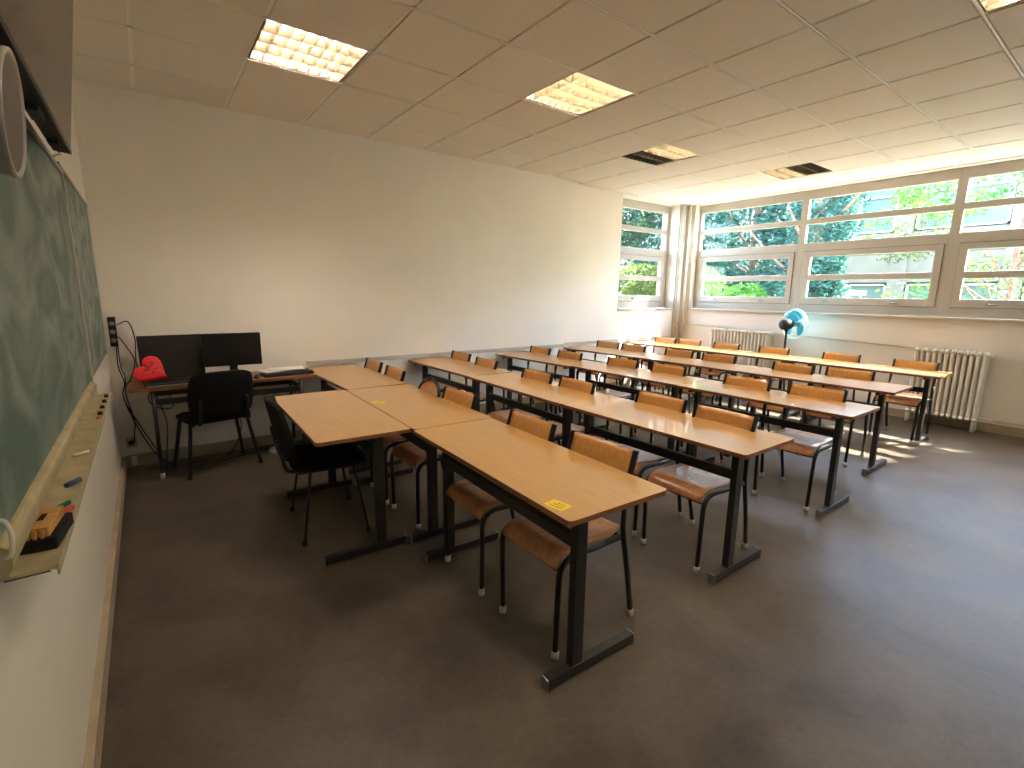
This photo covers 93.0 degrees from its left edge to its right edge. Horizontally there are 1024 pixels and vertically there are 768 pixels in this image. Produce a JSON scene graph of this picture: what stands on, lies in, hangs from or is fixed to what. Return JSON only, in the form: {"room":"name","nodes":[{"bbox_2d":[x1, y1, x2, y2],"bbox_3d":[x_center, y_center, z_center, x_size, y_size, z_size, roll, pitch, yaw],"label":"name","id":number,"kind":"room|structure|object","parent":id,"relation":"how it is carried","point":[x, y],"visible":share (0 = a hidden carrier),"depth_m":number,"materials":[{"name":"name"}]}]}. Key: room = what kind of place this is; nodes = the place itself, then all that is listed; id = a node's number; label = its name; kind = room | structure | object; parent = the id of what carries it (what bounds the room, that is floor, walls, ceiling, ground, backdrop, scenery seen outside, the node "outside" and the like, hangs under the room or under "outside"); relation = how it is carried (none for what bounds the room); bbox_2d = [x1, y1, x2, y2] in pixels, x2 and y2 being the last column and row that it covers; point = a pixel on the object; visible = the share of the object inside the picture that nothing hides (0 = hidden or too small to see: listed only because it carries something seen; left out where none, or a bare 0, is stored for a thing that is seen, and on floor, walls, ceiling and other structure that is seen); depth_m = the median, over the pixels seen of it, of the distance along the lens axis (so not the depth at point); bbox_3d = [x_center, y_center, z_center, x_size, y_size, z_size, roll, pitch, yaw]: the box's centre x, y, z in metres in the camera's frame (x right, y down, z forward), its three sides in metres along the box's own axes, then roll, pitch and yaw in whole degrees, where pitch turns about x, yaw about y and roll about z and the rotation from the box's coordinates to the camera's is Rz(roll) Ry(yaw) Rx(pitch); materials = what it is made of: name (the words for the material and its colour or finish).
{"room":"classroom","nodes":[
{"label":"classroom","id":0,"kind":"room"},
{"bbox_2d":[0,103,121,767],"bbox_3d":[-0.995,-0.237,0.591,0.300,3.123,7.700,-7,13,-36],"label":"wall","id":1,"kind":"structure","parent":0,"point":[50,622],"depth_m":1.33,"materials":[{"name":"paint"}]},
{"bbox_2d":[0,0,72,154],"bbox_3d":[-1.072,-0.995,1.011,0.221,0.741,1.257,-7,13,-36],"label":"television","id":2,"kind":"object","parent":1,"relation":"attached to","point":[39,33],"visible":0.88,"depth_m":1.17,"materials":[{"name":"black plastic"}]},
{"bbox_2d":[0,117,108,578],"bbox_3d":[-1.015,-0.220,0.949,0.082,0.958,5.282,-7,13,-36],"label":"chalkboard","id":3,"kind":"object","parent":1,"relation":"attached to","point":[53,339],"visible":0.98,"depth_m":1.24,"materials":[{"name":"green metal"}]},
{"bbox_2d":[0,45,26,178],"bbox_3d":[-0.768,-0.396,0.700,0.089,0.178,0.178,-7,13,-36],"label":"round speaker","id":4,"kind":"object","parent":3,"relation":"attached to","point":[13,133],"visible":1,"depth_m":0.71},
{"bbox_2d":[2,53,22,172],"bbox_3d":[-0.741,-0.399,0.720,0.014,0.163,0.164,-7,13,-36],"label":"grille","id":5,"kind":"object","parent":4,"relation":"attached to","point":[12,93],"depth_m":0.71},
{"bbox_2d":[0,392,111,582],"bbox_3d":[-1.502,0.174,1.685,0.091,0.100,1.980,-7,13,-36],"label":"chalk tray","id":6,"kind":"object","parent":3,"relation":"attached to","point":[87,436],"visible":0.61,"depth_m":1.32,"materials":[{"name":"grey metal"}]},
{"bbox_2d":[20,506,73,554],"bbox_3d":[-0.993,0.306,1.033,0.064,0.047,0.136,-5,12,-30],"label":"eraser","id":7,"kind":"object","parent":6,"relation":"in","point":[51,525],"visible":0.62,"depth_m":1.00,"materials":[{"name":"black fabric"}]},
{"bbox_2d":[82,457,126,767],"bbox_3d":[-0.970,1.213,1.076,0.025,0.095,7.386,-7,13,-36],"label":"baseboard","id":8,"kind":"structure","parent":1,"relation":"attached to","point":[95,730],"depth_m":1.88,"materials":[{"name":"paint"}]},
{"bbox_2d":[76,79,686,456],"bbox_3d":[-0.194,-1.267,6.177,8.375,3.123,0.450,-7,13,-36],"label":"wall","id":9,"kind":"structure","parent":0,"point":[322,244],"depth_m":4.69,"materials":[{"name":"paint"}]},
{"bbox_2d":[72,78,127,456],"bbox_3d":[-3.155,-0.796,3.721,0.039,2.819,0.020,-7,13,-36],"label":"trim","id":10,"kind":"structure","parent":9,"relation":"attached to","point":[75,100],"depth_m":3.68,"materials":[{"name":"paint"}]},
{"bbox_2d":[107,317,118,346],"bbox_3d":[-3.123,-0.409,3.800,0.048,0.230,0.044,-7,13,-36],"label":"power strip","id":11,"kind":"object","parent":9,"relation":"attached to","point":[111,322],"visible":0.96,"depth_m":3.79,"materials":[{"name":"black plastic"}]},
{"bbox_2d":[125,380,640,467],"bbox_3d":[-0.224,0.259,6.238,7.455,0.100,0.139,-7,13,-36],"label":"baseboard","id":12,"kind":"structure","parent":9,"relation":"attached to","point":[146,458],"depth_m":4.38,"materials":[{"name":"paint"}]},
{"bbox_2d":[306,336,669,365],"bbox_3d":[0.347,-0.503,6.524,5.950,0.040,0.137,-7,13,-36],"label":"trim","id":13,"kind":"structure","parent":9,"relation":"attached to","point":[320,362],"depth_m":5.66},
{"bbox_2d":[617,198,670,307],"bbox_3d":[2.078,-2.070,7.850,1.400,1.660,0.125,-7,13,-36],"label":"window","id":14,"kind":"structure","parent":9,"relation":"in","point":[630,253],"depth_m":7.96,"materials":[{"name":"metal"}]},
{"bbox_2d":[670,204,680,348],"bbox_3d":[2.752,-1.509,8.235,0.018,2.923,0.008,-7,13,-36],"label":"trim","id":15,"kind":"structure","parent":9,"relation":"attached to","point":[680,204],"depth_m":8.16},
{"bbox_2d":[674,204,686,342],"bbox_3d":[2.819,-1.502,8.210,0.042,2.919,0.042,-7,13,-36],"label":"pipe","id":16,"kind":"object","parent":9,"relation":"attached to","point":[685,205],"visible":0.66,"depth_m":8.12,"materials":[{"name":"beige metal"}]},
{"bbox_2d":[72,0,1023,205],"bbox_3d":[2.094,-2.101,2.842,7.675,0.203,7.525,-7,13,-36],"label":"ceiling","id":17,"kind":"structure","parent":0,"point":[852,89],"depth_m":3.35,"materials":[{"name":"tile"}]},
{"bbox_2d":[248,19,368,81],"bbox_3d":[-1.297,-2.138,3.080,0.594,0.096,0.594,-7,13,-36],"label":"ceiling lamp","id":18,"kind":"object","parent":17,"relation":"attached to","point":[275,43],"visible":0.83,"depth_m":3.10,"materials":[{"name":"white plastic"}]},
{"bbox_2d":[524,72,631,114],"bbox_3d":[0.505,-2.223,3.669,0.594,0.096,0.594,-7,13,-36],"label":"ceiling lamp","id":19,"kind":"object","parent":17,"relation":"attached to","point":[576,93],"visible":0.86,"depth_m":3.68,"materials":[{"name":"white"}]},
{"bbox_2d":[621,144,698,164],"bbox_3d":[1.589,-2.494,5.202,0.594,0.096,0.594,-7,13,-36],"label":"ceiling lamp","id":20,"kind":"object","parent":17,"relation":"attached to","point":[664,153],"visible":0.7,"depth_m":5.21,"materials":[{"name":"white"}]},
{"bbox_2d":[760,162,831,178],"bbox_3d":[3.391,-2.580,5.792,0.594,0.096,0.594,-7,13,-36],"label":"ceiling lamp","id":21,"kind":"object","parent":17,"relation":"attached to","point":[806,169],"visible":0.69,"depth_m":5.80,"materials":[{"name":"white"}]},
{"bbox_2d":[977,0,1022,12],"bbox_3d":[2.420,-1.913,2.135,0.594,0.096,0.594,-7,13,-36],"label":"ceiling lamp","id":22,"kind":"object","parent":17,"relation":"attached to","point":[986,5],"visible":1,"depth_m":2.48,"materials":[{"name":"white plastic"}]},
{"bbox_2d":[100,385,1023,767],"bbox_3d":[2.086,0.921,3.445,8.375,0.120,8.150,-7,13,-36],"label":"floor","id":23,"kind":"structure","parent":0,"point":[884,629],"depth_m":2.17,"materials":[{"name":"grey concrete"}]},
{"bbox_2d":[116,345,166,467],"bbox_3d":[-2.967,0.199,3.864,0.284,1.006,0.074,1,11,0],"label":"cable","id":24,"kind":"object","parent":23,"relation":"on","point":[116,345],"visible":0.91,"depth_m":3.83,"materials":[{"name":"black plastic"}]},
{"bbox_2d":[118,336,171,463],"bbox_3d":[-2.987,0.147,3.953,0.274,1.080,0.049,-4,12,-25],"label":"cable","id":25,"kind":"object","parent":23,"relation":"on","point":[118,336],"visible":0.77,"depth_m":3.92,"materials":[{"name":"black plastic"}]},
{"bbox_2d":[156,396,269,471],"bbox_3d":[-2.504,0.360,4.182,0.855,0.606,0.279,-7,13,-36],"label":"cable","id":26,"kind":"object","parent":23,"relation":"on","point":[156,396],"visible":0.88,"depth_m":4.02,"materials":[{"name":"black plastic"}]},
{"bbox_2d":[172,369,262,479],"bbox_3d":[-2.416,0.278,3.968,0.534,0.836,0.560,10,14,39],"label":"padded chair","id":27,"kind":"object","parent":23,"relation":"on","point":[217,396],"visible":1,"depth_m":3.78,"materials":[{"name":"black fabric"}]},
{"bbox_2d":[128,371,316,479],"bbox_3d":[-2.406,0.299,4.177,1.330,0.720,0.465,-7,13,-36],"label":"computer desk","id":28,"kind":"object","parent":23,"relation":"on","point":[136,386],"visible":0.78,"depth_m":4.02,"materials":[{"name":"brown wood"}]},
{"bbox_2d":[136,334,205,388],"bbox_3d":[-2.668,-0.193,3.842,0.430,0.362,0.369,-8,14,-40],"label":"monitor","id":29,"kind":"object","parent":28,"relation":"on","point":[181,356],"visible":0.7,"depth_m":3.93,"materials":[{"name":"black plastic"}]},
{"bbox_2d":[133,356,167,381],"bbox_3d":[-2.708,-0.114,3.623,0.138,0.178,0.203,11,14,43],"label":"heart pillow","id":30,"kind":"object","parent":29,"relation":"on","point":[152,369],"visible":1,"depth_m":3.60,"materials":[{"name":"red fabric"}]},
{"bbox_2d":[200,332,261,369],"bbox_3d":[-2.349,-0.241,4.086,0.430,0.375,0.160,-6,13,-33],"label":"monitor","id":31,"kind":"object","parent":28,"relation":"on","point":[232,350],"visible":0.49,"depth_m":4.05,"materials":[{"name":"black plastic"}]},
{"bbox_2d":[260,368,313,377],"bbox_3d":[-1.985,-0.099,4.292,0.410,0.030,0.155,-8,14,-40],"label":"keyboard","id":32,"kind":"object","parent":28,"relation":"on","point":[306,370],"visible":0.93,"depth_m":4.24,"materials":[{"name":"black plastic"}]},
{"bbox_2d":[255,369,295,372],"bbox_3d":[-2.091,-0.128,4.330,0.210,0.004,0.297,8,13,35],"label":"paper sheet","id":33,"kind":"object","parent":32,"relation":"on","point":[263,370],"visible":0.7,"depth_m":4.25,"materials":[{"name":"white paper"}]},
{"bbox_2d":[267,366,304,370],"bbox_3d":[-2.032,-0.142,4.366,0.297,0.004,0.200,-6,12,-31],"label":"paper sheet","id":34,"kind":"object","parent":33,"relation":"on","point":[286,367],"visible":1,"depth_m":4.36,"materials":[{"name":"white paper"}]},
{"bbox_2d":[264,394,371,546],"bbox_3d":[-1.217,0.469,3.027,0.534,0.836,0.560,-6,12,-31],"label":"padded chair","id":35,"kind":"object","parent":23,"relation":"on","point":[309,459],"visible":0.98,"depth_m":2.86,"materials":[{"name":"black fabric"}]},
{"bbox_2d":[275,390,410,566],"bbox_3d":[-1.118,0.519,3.087,0.500,0.720,1.278,-6,13,-34],"label":"school desk","id":36,"kind":"object","parent":23,"relation":"on","point":[326,418],"visible":0.97,"depth_m":2.76,"materials":[{"name":"brown wood"}]},
{"bbox_2d":[308,364,407,475],"bbox_3d":[-1.431,0.273,4.386,0.500,0.720,1.278,-7,13,-36],"label":"school desk","id":37,"kind":"object","parent":23,"relation":"on","point":[351,376],"visible":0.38,"depth_m":4.15,"materials":[{"name":"brown wood"}]},
{"bbox_2d":[364,358,389,443],"bbox_3d":[-1.489,0.179,4.656,0.495,0.804,0.400,-7,13,-35],"label":"chair","id":38,"kind":"object","parent":23,"relation":"on","point":[371,364],"visible":0.09,"depth_m":4.72,"materials":[{"name":"brown wood"}]},
{"bbox_2d":[355,365,405,466],"bbox_3d":[-1.171,0.272,4.179,0.495,0.804,0.400,-7,13,-34],"label":"chair","id":39,"kind":"object","parent":23,"relation":"on","point":[396,373],"visible":0.13,"depth_m":4.23,"materials":[{"name":"brown wood"}]},
{"bbox_2d":[368,377,442,504],"bbox_3d":[-0.763,0.377,3.574,0.495,0.830,0.400,-6,12,-31],"label":"chair","id":40,"kind":"object","parent":23,"relation":"on","point":[429,384],"visible":0.34,"depth_m":3.46,"materials":[{"name":"brown wood"}]},
{"bbox_2d":[346,384,490,543],"bbox_3d":[-0.689,0.476,3.349,0.500,0.720,1.278,-6,13,-34],"label":"school desk","id":41,"kind":"object","parent":23,"relation":"on","point":[416,408],"visible":0.61,"depth_m":3.02,"materials":[{"name":"brown wood"}]},
{"bbox_2d":[390,386,477,529],"bbox_3d":[-0.505,0.456,3.237,0.495,0.804,0.400,-7,13,-37],"label":"chair","id":42,"kind":"object","parent":23,"relation":"on","point":[409,453],"visible":0.58,"depth_m":3.16,"materials":[{"name":"brown wood"}]},
{"bbox_2d":[438,350,471,392],"bbox_3d":[-0.722,0.054,5.380,0.495,0.804,0.400,-7,13,-35],"label":"chair","id":43,"kind":"object","parent":23,"relation":"on","point":[455,354],"visible":0.15,"depth_m":5.40,"materials":[{"name":"brown wood"}]},
{"bbox_2d":[408,357,512,411],"bbox_3d":[-0.570,0.162,5.042,0.500,0.720,1.278,-7,13,-36],"label":"school desk","id":44,"kind":"object","parent":23,"relation":"on","point":[462,368],"visible":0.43,"depth_m":4.83,"materials":[{"name":"brown wood"}]},
{"bbox_2d":[467,356,498,410],"bbox_3d":[-0.415,0.155,4.857,0.495,0.804,0.400,-6,13,-34],"label":"chair","id":45,"kind":"object","parent":23,"relation":"on","point":[489,363],"visible":0.17,"depth_m":4.87,"materials":[{"name":"brown wood"}]},
{"bbox_2d":[444,409,556,595],"bbox_3d":[-0.054,0.584,2.581,0.495,0.804,0.400,-6,13,-34],"label":"chair","id":46,"kind":"object","parent":23,"relation":"on","point":[476,501],"visible":0.64,"depth_m":2.50,"materials":[{"name":"brown wood"}]},
{"bbox_2d":[487,368,553,423],"bbox_3d":[0.065,0.297,4.132,0.495,0.804,0.400,-7,13,-36],"label":"chair","id":47,"kind":"object","parent":23,"relation":"on","point":[502,416],"visible":0.3,"depth_m":4.13,"materials":[{"name":"brown wood"}]},
{"bbox_2d":[503,345,551,411],"bbox_3d":[0.197,-0.050,6.006,0.495,0.804,0.400,-6,13,-34],"label":"chair","id":48,"kind":"object","parent":23,"relation":"on","point":[534,349],"visible":0.28,"depth_m":6.05,"materials":[{"name":"brown wood"}]},
{"bbox_2d":[469,372,610,447],"bbox_3d":[0.174,0.365,4.005,0.500,0.720,1.278,-6,13,-34],"label":"school desk","id":49,"kind":"object","parent":23,"relation":"on","point":[554,394],"visible":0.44,"depth_m":3.78,"materials":[{"name":"brown wood"}]},
{"bbox_2d":[414,418,666,692],"bbox_3d":[0.029,0.680,2.304,0.500,0.720,1.278,-6,13,-34],"label":"school desk","id":50,"kind":"object","parent":23,"relation":"on","point":[537,470],"visible":0.98,"depth_m":1.99,"materials":[{"name":"brown wood"}]},
{"bbox_2d":[544,499,572,511],"bbox_3d":[0.162,0.425,1.708,0.060,0.001,0.084,-9,14,-43],"label":"sticker","id":51,"kind":"object","parent":50,"relation":"on","point":[556,504],"visible":1,"depth_m":1.70,"materials":[{"name":"yellow paper"}]},
{"bbox_2d":[495,351,600,425],"bbox_3d":[0.380,0.049,5.720,0.500,0.720,1.278,-8,14,-39],"label":"school desk","id":52,"kind":"object","parent":23,"relation":"on","point":[566,363],"visible":0.52,"depth_m":5.58,"materials":[{"name":"brown wood"}]},
{"bbox_2d":[530,350,582,420],"bbox_3d":[0.513,0.037,5.559,0.495,0.804,0.400,-7,13,-36],"label":"chair","id":53,"kind":"object","parent":23,"relation":"on","point":[564,354],"visible":0.2,"depth_m":5.60,"materials":[{"name":"brown wood"}]},
{"bbox_2d":[499,430,638,660],"bbox_3d":[0.256,0.664,2.173,0.495,0.804,0.400,-7,13,-36],"label":"chair","id":54,"kind":"object","parent":23,"relation":"on","point":[535,540],"visible":0.61,"depth_m":2.10,"materials":[{"name":"brown wood"}]},
{"bbox_2d":[547,376,595,445],"bbox_3d":[0.346,0.374,3.737,0.495,0.804,0.400,-6,13,-34],"label":"chair","id":55,"kind":"object","parent":23,"relation":"on","point":[580,385],"visible":0.19,"depth_m":3.75,"materials":[{"name":"brown wood"}]},
{"bbox_2d":[576,340,619,390],"bbox_3d":[1.212,-0.188,6.816,0.495,0.804,0.400,-8,14,-39],"label":"chair","id":56,"kind":"object","parent":23,"relation":"on","point":[613,345],"visible":0.22,"depth_m":6.82,"materials":[{"name":"brown wood"}]},
{"bbox_2d":[579,356,638,439],"bbox_3d":[1.004,0.145,5.013,0.495,0.804,0.400,-8,13,-38],"label":"chair","id":57,"kind":"object","parent":23,"relation":"on","point":[611,360],"visible":0.38,"depth_m":5.05,"materials":[{"name":"brown wood"}]},
{"bbox_2d":[563,345,658,399],"bbox_3d":[1.267,-0.094,6.547,0.500,0.720,1.278,-8,13,-38],"label":"school desk","id":58,"kind":"object","parent":23,"relation":"on","point":[628,354],"visible":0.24,"depth_m":6.37,"materials":[{"name":"brown wood"}]},
{"bbox_2d":[599,343,645,391],"bbox_3d":[1.466,-0.113,6.432,0.495,0.804,0.400,-7,13,-37],"label":"chair","id":59,"kind":"object","parent":23,"relation":"on","point":[629,347],"visible":0.36,"depth_m":6.41,"materials":[{"name":"brown wood"}]},
{"bbox_2d":[572,362,708,461],"bbox_3d":[1.185,0.237,4.763,0.500,0.720,1.278,-7,13,-36],"label":"school desk","id":60,"kind":"object","parent":23,"relation":"on","point":[669,380],"visible":0.46,"depth_m":4.60,"materials":[{"name":"brown wood"}]},
{"bbox_2d":[618,390,688,535],"bbox_3d":[0.836,0.482,3.190,0.495,0.804,0.400,-7,13,-36],"label":"chair","id":61,"kind":"object","parent":23,"relation":"on","point":[675,404],"visible":0.34,"depth_m":3.13,"materials":[{"name":"brown wood"}]},
{"bbox_2d":[619,362,687,449],"bbox_3d":[1.337,0.227,4.595,0.495,0.804,0.400,-6,13,-34],"label":"chair","id":62,"kind":"object","parent":23,"relation":"on","point":[670,369],"visible":0.22,"depth_m":4.63,"materials":[{"name":"brown wood"}]},
{"bbox_2d":[635,336,676,391],"bbox_3d":[2.274,-0.327,7.638,0.495,0.804,0.400,-7,13,-35],"label":"chair","id":63,"kind":"object","parent":23,"relation":"on","point":[657,339],"visible":0.3,"depth_m":7.64,"materials":[{"name":"brown wood"}]},
{"bbox_2d":[641,348,693,413],"bbox_3d":[1.892,-0.009,5.904,0.495,0.804,0.400,-7,13,-36],"label":"chair","id":64,"kind":"object","parent":23,"relation":"on","point":[672,352],"visible":0.36,"depth_m":5.90,"materials":[{"name":"brown wood"}]},
{"bbox_2d":[628,341,715,398],"bbox_3d":[2.390,-0.231,7.362,0.500,0.720,1.278,-7,13,-36],"label":"school desk","id":65,"kind":"object","parent":23,"relation":"on","point":[695,349],"visible":0.38,"depth_m":7.21,"materials":[{"name":"brown wood"}]},
{"bbox_2d":[563,396,793,584],"bbox_3d":[0.912,0.564,2.987,0.500,0.720,1.278,-7,13,-36],"label":"school desk","id":66,"kind":"object","parent":23,"relation":"on","point":[739,443],"visible":0.77,"depth_m":2.67,"materials":[{"name":"brown wood"}]},
{"bbox_2d":[658,338,701,395],"bbox_3d":[2.540,-0.267,7.337,0.495,0.804,0.400,-6,13,-34],"label":"chair","id":67,"kind":"object","parent":23,"relation":"on","point":[680,341],"visible":0.22,"depth_m":7.33,"materials":[{"name":"brown wood"}]},
{"bbox_2d":[679,204,691,349],"bbox_3d":[2.907,-1.499,8.201,0.036,2.919,0.036,-7,13,-36],"label":"pipe","id":68,"kind":"object","parent":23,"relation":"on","point":[690,211],"visible":0.66,"depth_m":8.11,"materials":[{"name":"beige metal"}]},
{"bbox_2d":[636,354,760,408],"bbox_3d":[2.056,0.102,5.551,0.500,0.720,1.278,-7,13,-36],"label":"school desk","id":69,"kind":"object","parent":23,"relation":"on","point":[733,369],"visible":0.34,"depth_m":5.34,"materials":[{"name":"brown wood"}]},
{"bbox_2d":[641,403,758,573],"bbox_3d":[1.079,0.559,2.796,0.495,0.804,0.400,-6,13,-34],"label":"chair","id":70,"kind":"object","parent":23,"relation":"on","point":[691,483],"visible":0.78,"depth_m":2.74,"materials":[{"name":"brown wood"}]},
{"bbox_2d":[682,353,736,404],"bbox_3d":[2.196,0.079,5.455,0.495,0.804,0.400,-8,14,-39],"label":"chair","id":71,"kind":"object","parent":23,"relation":"on","point":[709,357],"visible":0.2,"depth_m":5.45,"materials":[{"name":"brown wood"}]},
{"bbox_2d":[692,342,740,403],"bbox_3d":[2.881,-0.170,6.839,0.495,0.804,0.400,-6,13,-34],"label":"chair","id":72,"kind":"object","parent":23,"relation":"on","point":[716,344],"visible":0.57,"depth_m":6.77,"materials":[{"name":"brown wood"}]},
{"bbox_2d":[690,374,772,485],"bbox_3d":[1.769,0.355,3.941,0.495,0.804,0.400,-7,13,-35],"label":"chair","id":73,"kind":"object","parent":23,"relation":"on","point":[759,384],"visible":0.3,"depth_m":3.97,"materials":[{"name":"brown wood"}]},
{"bbox_2d":[707,328,774,387],"bbox_3d":[3.533,-0.358,7.484,0.193,0.956,1.029,-7,13,-36],"label":"radiator","id":74,"kind":"object","parent":23,"relation":"on","point":[750,340],"visible":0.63,"depth_m":7.36,"materials":[{"name":"metal"}]},
{"bbox_2d":[699,348,815,418],"bbox_3d":[3.130,-0.034,6.358,0.500,0.720,1.278,-7,13,-36],"label":"school desk","id":75,"kind":"object","parent":23,"relation":"on","point":[786,358],"visible":0.52,"depth_m":6.17,"materials":[{"name":"brown wood"}]},
{"bbox_2d":[737,346,789,413],"bbox_3d":[3.275,-0.068,6.321,0.495,0.804,0.400,-7,13,-35],"label":"chair","id":76,"kind":"object","parent":23,"relation":"on","point":[770,350],"visible":0.28,"depth_m":6.33,"materials":[{"name":"brown wood"}]},
{"bbox_2d":[677,380,879,517],"bbox_3d":[1.939,0.436,3.746,0.500,0.720,1.278,-7,13,-36],"label":"school desk","id":77,"kind":"object","parent":23,"relation":"on","point":[838,411],"visible":0.8,"depth_m":3.43,"materials":[{"name":"brown wood"}]},
{"bbox_2d":[745,361,814,452],"bbox_3d":[2.635,0.207,4.795,0.495,0.804,0.400,-6,13,-34],"label":"chair","id":78,"kind":"object","parent":23,"relation":"on","point":[797,368],"visible":0.3,"depth_m":4.77,"materials":[{"name":"brown wood"}]},
{"bbox_2d":[778,309,807,388],"bbox_3d":[3.689,-0.370,6.618,0.380,1.300,0.407,-1,11,-10],"label":"pedestal fan","id":79,"kind":"object","parent":23,"relation":"on","point":[786,325],"visible":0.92,"depth_m":6.50,"materials":[{"name":"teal plastic"}]},
{"bbox_2d":[752,382,848,511],"bbox_3d":[2.111,0.430,3.560,0.495,0.804,0.400,-7,13,-37],"label":"chair","id":80,"kind":"object","parent":23,"relation":"on","point":[805,443],"visible":0.58,"depth_m":3.53,"materials":[{"name":"brown wood"}]},
{"bbox_2d":[739,367,912,474],"bbox_3d":[2.826,0.299,4.545,0.500,0.720,1.278,-7,13,-36],"label":"school desk","id":81,"kind":"object","parent":23,"relation":"on","point":[881,389],"visible":0.64,"depth_m":4.19,"materials":[{"name":"brown wood"}]},
{"bbox_2d":[802,352,860,417],"bbox_3d":[3.770,0.047,5.735,0.495,0.804,0.400,-8,13,-38],"label":"chair","id":82,"kind":"object","parent":23,"relation":"on","point":[828,356],"visible":0.24,"depth_m":5.74,"materials":[{"name":"brown wood"}]},
{"bbox_2d":[800,366,875,466],"bbox_3d":[2.993,0.272,4.471,0.495,0.804,0.400,-8,13,-38],"label":"chair","id":83,"kind":"object","parent":23,"relation":"on","point":[830,371],"visible":0.39,"depth_m":4.45,"materials":[{"name":"brown wood"}]},
{"bbox_2d":[798,359,952,446],"bbox_3d":[3.887,0.165,5.343,0.500,0.720,1.278,-7,13,-36],"label":"school desk","id":84,"kind":"object","parent":23,"relation":"on","point":[927,375],"visible":0.7,"depth_m":4.98,"materials":[{"name":"brown wood"}]},
{"bbox_2d":[868,359,939,443],"bbox_3d":[4.146,0.163,5.141,0.495,0.804,0.400,-7,13,-34],"label":"chair","id":85,"kind":"object","parent":23,"relation":"on","point":[907,399],"visible":0.73,"depth_m":5.10,"materials":[{"name":"brown wood"}]},
{"bbox_2d":[904,347,993,432],"bbox_3d":[5.013,0.054,5.540,0.193,0.896,0.753,-7,13,-36],"label":"radiator","id":86,"kind":"object","parent":23,"relation":"on","point":[958,395],"visible":0.92,"depth_m":5.46,"materials":[{"name":"metal"}]},
{"bbox_2d":[677,155,1023,428],"bbox_3d":[5.247,-1.058,5.442,0.240,3.123,7.525,-7,13,-36],"label":"wall","id":87,"kind":"structure","parent":0,"point":[1003,393],"depth_m":6.11,"materials":[{"name":"paint"}]},
{"bbox_2d":[693,191,806,311],"bbox_3d":[3.599,-1.991,7.530,0.125,1.660,1.635,-7,13,-36],"label":"window","id":88,"kind":"structure","parent":87,"relation":"in","point":[791,251],"depth_m":7.43,"materials":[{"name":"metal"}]},
{"bbox_2d":[674,204,915,348],"bbox_3d":[3.876,-1.688,6.942,0.155,2.062,3.297,-8,14,-39],"label":"pipe","id":89,"kind":"object","parent":87,"relation":"attached to","point":[682,204],"visible":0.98,"depth_m":7.61,"materials":[{"name":"beige metal"}]},
{"bbox_2d":[687,308,1023,322],"bbox_3d":[4.987,-0.768,5.679,0.155,0.030,6.580,-7,13,-36],"label":"trim","id":90,"kind":"structure","parent":87,"relation":"attached to","point":[701,309],"depth_m":6.04,"materials":[{"name":"metal"}]},
{"bbox_2d":[793,167,965,316],"bbox_3d":[4.580,-1.737,6.238,0.125,1.660,1.649,-7,13,-36],"label":"window","id":91,"kind":"structure","parent":87,"relation":"in","point":[941,244],"depth_m":6.12,"materials":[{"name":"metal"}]},
{"bbox_2d":[874,407,1023,437],"bbox_3d":[5.133,0.443,5.633,0.015,0.100,7.500,-7,13,-36],"label":"baseboard","id":92,"kind":"structure","parent":87,"relation":"attached to","point":[981,426],"depth_m":5.56,"materials":[{"name":"paint"}]},
{"bbox_2d":[940,159,1023,319],"bbox_3d":[5.566,-1.483,4.941,0.125,1.660,1.648,-7,13,-36],"label":"window","id":93,"kind":"structure","parent":87,"relation":"in","point":[953,305],"depth_m":5.40,"materials":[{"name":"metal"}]},
{"label":"outside","id":94,"kind":"structure","parent":0,"visible":0},
{"bbox_3d":[12.851,-0.854,15.882,50.000,0.100,60.000,-7,13,-36],"label":"ground","id":95,"kind":"structure","parent":94,"visible":0},
{"bbox_2d":[618,263,657,294],"bbox_3d":[3.696,-1.855,13.054,1.142,2.673,2.984,10,14,40],"label":"bush","id":96,"kind":"object","parent":95,"relation":"on","point":[632,286],"visible":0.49,"depth_m":12.13,"materials":[{"name":"green plant"}]},
{"bbox_2d":[620,207,662,273],"bbox_3d":[2.976,-3.979,14.441,6.741,6.322,3.184,-7,13,-36],"label":"tree","id":97,"kind":"object","parent":95,"relation":"on","point":[643,220],"visible":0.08,"depth_m":13.84,"materials":[{"name":"green plant"}]},
{"bbox_2d":[703,265,769,310],"bbox_3d":[4.392,-1.414,10.922,1.755,2.604,2.494,-7,13,-36],"label":"bush","id":98,"kind":"object","parent":95,"relation":"on","point":[734,291],"visible":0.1,"depth_m":10.46,"materials":[{"name":"green plant"}]},
{"bbox_2d":[629,192,871,297],"bbox_3d":[6.252,-4.268,14.357,3.284,7.005,7.219,-7,13,-36],"label":"tree","id":99,"kind":"object","parent":95,"relation":"on","point":[725,268],"visible":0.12,"depth_m":13.15,"materials":[{"name":"green plant"}]},
{"bbox_2d":[744,193,861,313],"bbox_3d":[6.172,-2.773,9.612,2.788,5.801,2.652,-1,11,-11],"label":"tree","id":100,"kind":"object","parent":95,"relation":"on","point":[825,264],"visible":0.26,"depth_m":9.47,"materials":[{"name":"green plant"}]},
{"bbox_2d":[618,172,1023,319],"bbox_3d":[13.100,-4.548,16.618,4.000,6.900,30.000,-7,13,-36],"label":"building","id":101,"kind":"structure","parent":95,"relation":"on","point":[1002,217],"depth_m":14.64,"materials":[{"name":"white concrete"}]},
{"bbox_2d":[855,191,1023,299],"bbox_3d":[10.398,-2.437,11.662,2.019,4.496,6.228,-7,13,-36],"label":"bush","id":102,"kind":"object","parent":95,"relation":"on","point":[935,219],"visible":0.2,"depth_m":12.02,"materials":[{"name":"green plant"}]},
{"bbox_2d":[875,172,1023,316],"bbox_3d":[8.166,-1.779,8.086,3.288,4.452,2.335,7,12,32],"label":"tree","id":103,"kind":"object","parent":95,"relation":"on","point":[918,193],"visible":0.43,"depth_m":8.42,"materials":[{"name":"green plant"}]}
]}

